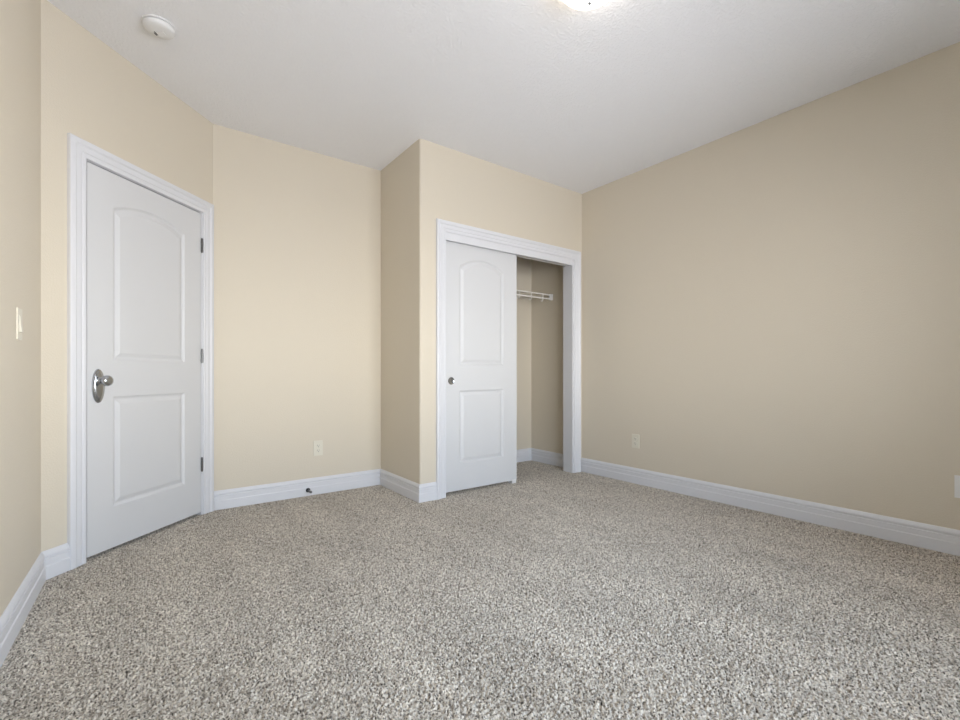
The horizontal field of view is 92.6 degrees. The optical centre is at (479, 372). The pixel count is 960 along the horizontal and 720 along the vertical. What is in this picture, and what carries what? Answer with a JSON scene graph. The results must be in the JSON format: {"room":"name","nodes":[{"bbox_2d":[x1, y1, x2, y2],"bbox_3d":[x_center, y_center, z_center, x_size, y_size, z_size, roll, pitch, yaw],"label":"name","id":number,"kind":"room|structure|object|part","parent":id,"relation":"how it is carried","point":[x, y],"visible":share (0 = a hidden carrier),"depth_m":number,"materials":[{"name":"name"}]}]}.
{"room":"empty bedroom","nodes":[
{"label":"empty bedroom","id":0,"kind":"room"},
{"bbox_2d":[0,0,40,616],"bbox_3d":[-0.971,-0.390,0.534,0.116,2.710,3.919,0,0,-35],"label":"wall","id":1,"kind":"structure","parent":0,"point":[20,20],"depth_m":1.77,"materials":[{"name":"beige paint"}]},
{"bbox_2d":[16,307,23,339],"bbox_3d":[-1.777,-0.187,1.776,0.012,0.120,0.072,0,0,-36],"label":"light switch","id":2,"kind":"object","parent":1,"relation":"attached to","point":[19,325],"visible":1,"depth_m":1.76,"materials":[{"name":"beige plastic"}]},
{"bbox_2d":[0,552,45,667],"bbox_3d":[-0.904,0.898,0.555,0.018,0.133,3.871,0,0,-35],"label":"baseboard","id":3,"kind":"structure","parent":1,"relation":"attached to","point":[12,619],"depth_m":1.74,"materials":[{"name":"white paint"}]},
{"bbox_2d":[41,0,212,551],"bbox_3d":[-2.010,-0.390,2.681,0.115,2.710,1.199,0,0,8],"label":"wall","id":4,"kind":"structure","parent":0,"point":[90,92],"depth_m":2.23,"materials":[{"name":"beige paint"}]},
{"bbox_2d":[42,543,69,579],"bbox_3d":[-2.017,0.898,2.183,0.018,0.133,0.117,0,0,8],"label":"baseboard","id":5,"kind":"structure","parent":4,"relation":"attached to","point":[57,559],"depth_m":2.18,"materials":[{"name":"white paint"}]},
{"bbox_2d":[67,133,213,569],"bbox_3d":[-1.981,-0.102,2.730,0.116,2.135,0.975,0,0,8],"label":"door frame","id":6,"kind":"structure","parent":4,"relation":"attached to","point":[80,151],"depth_m":2.31,"materials":[{"name":"white paint"}]},
{"bbox_2d":[86,162,202,557],"bbox_3d":[-1.928,-0.065,2.725,0.108,2.021,0.786,0,0,8],"label":"door","id":7,"kind":"structure","parent":4,"relation":"in","point":[144,248],"depth_m":2.64,"materials":[{"name":"white paint"}]},
{"bbox_3d":[-1.955,0.043,2.391,0.064,0.057,0.057,0,0,8],"label":"knob","id":8,"kind":"part","parent":7,"relation":"part of","materials":[{"name":"silver metal"}]},
{"bbox_2d":[213,124,530,490],"bbox_3d":[-0.660,-0.390,4.209,3.224,2.710,0.145,0,0,-37],"label":"wall","id":9,"kind":"structure","parent":0,"point":[297,231],"depth_m":3.55,"materials":[{"name":"beige paint"}]},
{"bbox_2d":[214,469,379,510],"bbox_3d":[-1.361,0.898,3.587,1.263,0.133,0.018,0,0,-37],"label":"baseboard","id":10,"kind":"structure","parent":9,"relation":"attached to","point":[257,494],"depth_m":3.52,"materials":[{"name":"white paint"}]},
{"bbox_2d":[313,440,322,455],"bbox_3d":[-1.286,0.601,3.648,0.072,0.118,0.009,0,0,-37],"label":"electrical outlet","id":11,"kind":"object","parent":9,"relation":"attached to","point":[317,445],"visible":1,"depth_m":3.64,"materials":[{"name":"beige plastic"}]},
{"bbox_2d":[517,448,530,461],"bbox_3d":[-0.104,0.898,4.558,1.683,0.133,0.018,0,0,-37],"label":"baseboard","id":12,"kind":"structure","parent":9,"relation":"attached to","point":[523,455],"depth_m":4.98,"materials":[{"name":"white paint"}]},
{"bbox_2d":[517,290,552,301],"bbox_3d":[-0.004,-0.774,4.438,1.666,0.090,0.328,0,0,-37],"label":"wire shelf","id":13,"kind":"object","parent":9,"relation":"attached to","point":[519,295],"visible":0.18,"depth_m":4.72,"materials":[{"name":"white metal"}]},
{"bbox_2d":[381,139,419,483],"bbox_3d":[-0.617,-0.390,3.742,0.115,2.710,0.716,0,0,-37],"label":"wall","id":14,"kind":"structure","parent":0,"point":[400,179],"depth_m":3.66,"materials":[{"name":"beige paint"}]},
{"bbox_2d":[380,469,419,502],"bbox_3d":[-0.655,0.898,3.681,0.018,0.133,0.708,0,0,-37],"label":"baseboard","id":15,"kind":"structure","parent":14,"relation":"attached to","point":[407,488],"depth_m":3.64,"materials":[{"name":"white paint"}]},
{"bbox_2d":[0,460,959,719],"bbox_3d":[0.384,1.014,1.998,4.120,0.103,4.850,0,0,-37],"label":"floor","id":16,"kind":"structure","parent":0,"point":[552,593],"depth_m":1.79,"materials":[{"name":"beige carpet"}]},
{"bbox_2d":[420,139,581,483],"bbox_3d":[0.243,-0.390,4.000,1.793,2.710,0.115,0,0,-37],"label":"wall","id":17,"kind":"structure","parent":0,"point":[456,186],"depth_m":3.66,"materials":[{"name":"beige paint"}]},
{"bbox_2d":[419,482,436,502],"bbox_3d":[-0.394,0.898,3.445,0.154,0.133,0.018,0,0,-37],"label":"baseboard","id":18,"kind":"structure","parent":17,"relation":"attached to","point":[427,491],"depth_m":3.44,"materials":[{"name":"white paint"}]},
{"bbox_2d":[436,218,580,499],"bbox_3d":[0.289,-0.103,4.021,1.629,2.136,0.137,0,0,-37],"label":"trim","id":19,"kind":"structure","parent":17,"relation":"attached to","point":[445,230],"depth_m":4.11,"materials":[{"name":"white paint"}]},
{"bbox_2d":[517,255,565,265],"bbox_3d":[0.271,-1.060,4.022,1.441,0.053,0.088,0,0,-37],"label":"door track","id":20,"kind":"object","parent":17,"relation":"attached to","point":[520,256],"visible":0.2,"depth_m":4.26,"materials":[{"name":"white metal"}]},
{"bbox_2d":[446,240,516,492],"bbox_3d":[0.005,-0.062,3.814,0.763,2.006,0.038,0,0,-37],"label":"door","id":21,"kind":"structure","parent":20,"relation":"hanging from","point":[481,283],"depth_m":3.79,"materials":[{"name":"white paint"}]},
{"bbox_3d":[-0.226,0.066,3.620,0.060,0.060,0.004,0,0,-37],"label":"finger pull","id":22,"kind":"part","parent":21,"relation":"part of","materials":[{"name":"silver metal"}]},
{"bbox_2d":[47,0,959,193],"bbox_3d":[0.375,-1.795,2.053,4.550,0.100,5.350,0,0,-37],"label":"ceiling","id":23,"kind":"structure","parent":0,"point":[554,92],"depth_m":2.62,"materials":[{"name":"white paint"}]},
{"bbox_2d":[142,14,175,39],"bbox_3d":[-1.612,-1.726,2.304,0.140,0.038,0.140,0,0,0],"label":"smoke detector","id":24,"kind":"object","parent":23,"relation":"attached to","point":[159,27],"visible":1,"depth_m":2.28,"materials":[{"name":"white plastic"}]},
{"bbox_2d":[563,0,608,9],"bbox_3d":[0.479,-1.675,2.002,0.276,0.141,0.276,0,0,-37],"label":"ceiling light","id":25,"kind":"object","parent":23,"relation":"attached to","point":[576,4],"visible":1,"depth_m":2.05,"materials":[{"name":"white glass"}]},
{"bbox_2d":[531,42,959,529],"bbox_3d":[2.042,-0.390,3.177,0.115,2.710,4.795,0,0,-37],"label":"wall","id":26,"kind":"structure","parent":0,"point":[771,305],"depth_m":3.05,"materials":[{"name":"beige paint"}]},
{"bbox_2d":[531,448,562,466],"bbox_3d":[0.740,0.898,4.819,0.018,0.133,0.606,0,0,-37],"label":"baseboard","id":27,"kind":"structure","parent":26,"relation":"attached to","point":[547,457],"depth_m":4.85,"materials":[{"name":"white paint"}]},
{"bbox_2d":[632,434,638,447],"bbox_3d":[1.355,0.598,3.998,0.009,0.118,0.072,0,0,-37],"label":"electrical outlet","id":28,"kind":"object","parent":26,"relation":"attached to","point":[635,438],"visible":1,"depth_m":4.00,"materials":[{"name":"beige plastic"}]},
{"bbox_2d":[581,458,959,555],"bbox_3d":[2.170,0.898,2.894,0.018,0.133,3.959,0,0,-37],"label":"baseboard","id":29,"kind":"structure","parent":26,"relation":"attached to","point":[922,535],"depth_m":3.00,"materials":[{"name":"white paint"}]},
{"bbox_2d":[954,475,959,497],"bbox_3d":[2.538,0.603,2.405,0.010,0.118,0.072,0,0,-37],"label":"wall plate","id":30,"kind":"object","parent":26,"relation":"attached to","point":[956,477],"visible":1,"depth_m":2.42,"materials":[{"name":"white plastic"}]}
]}

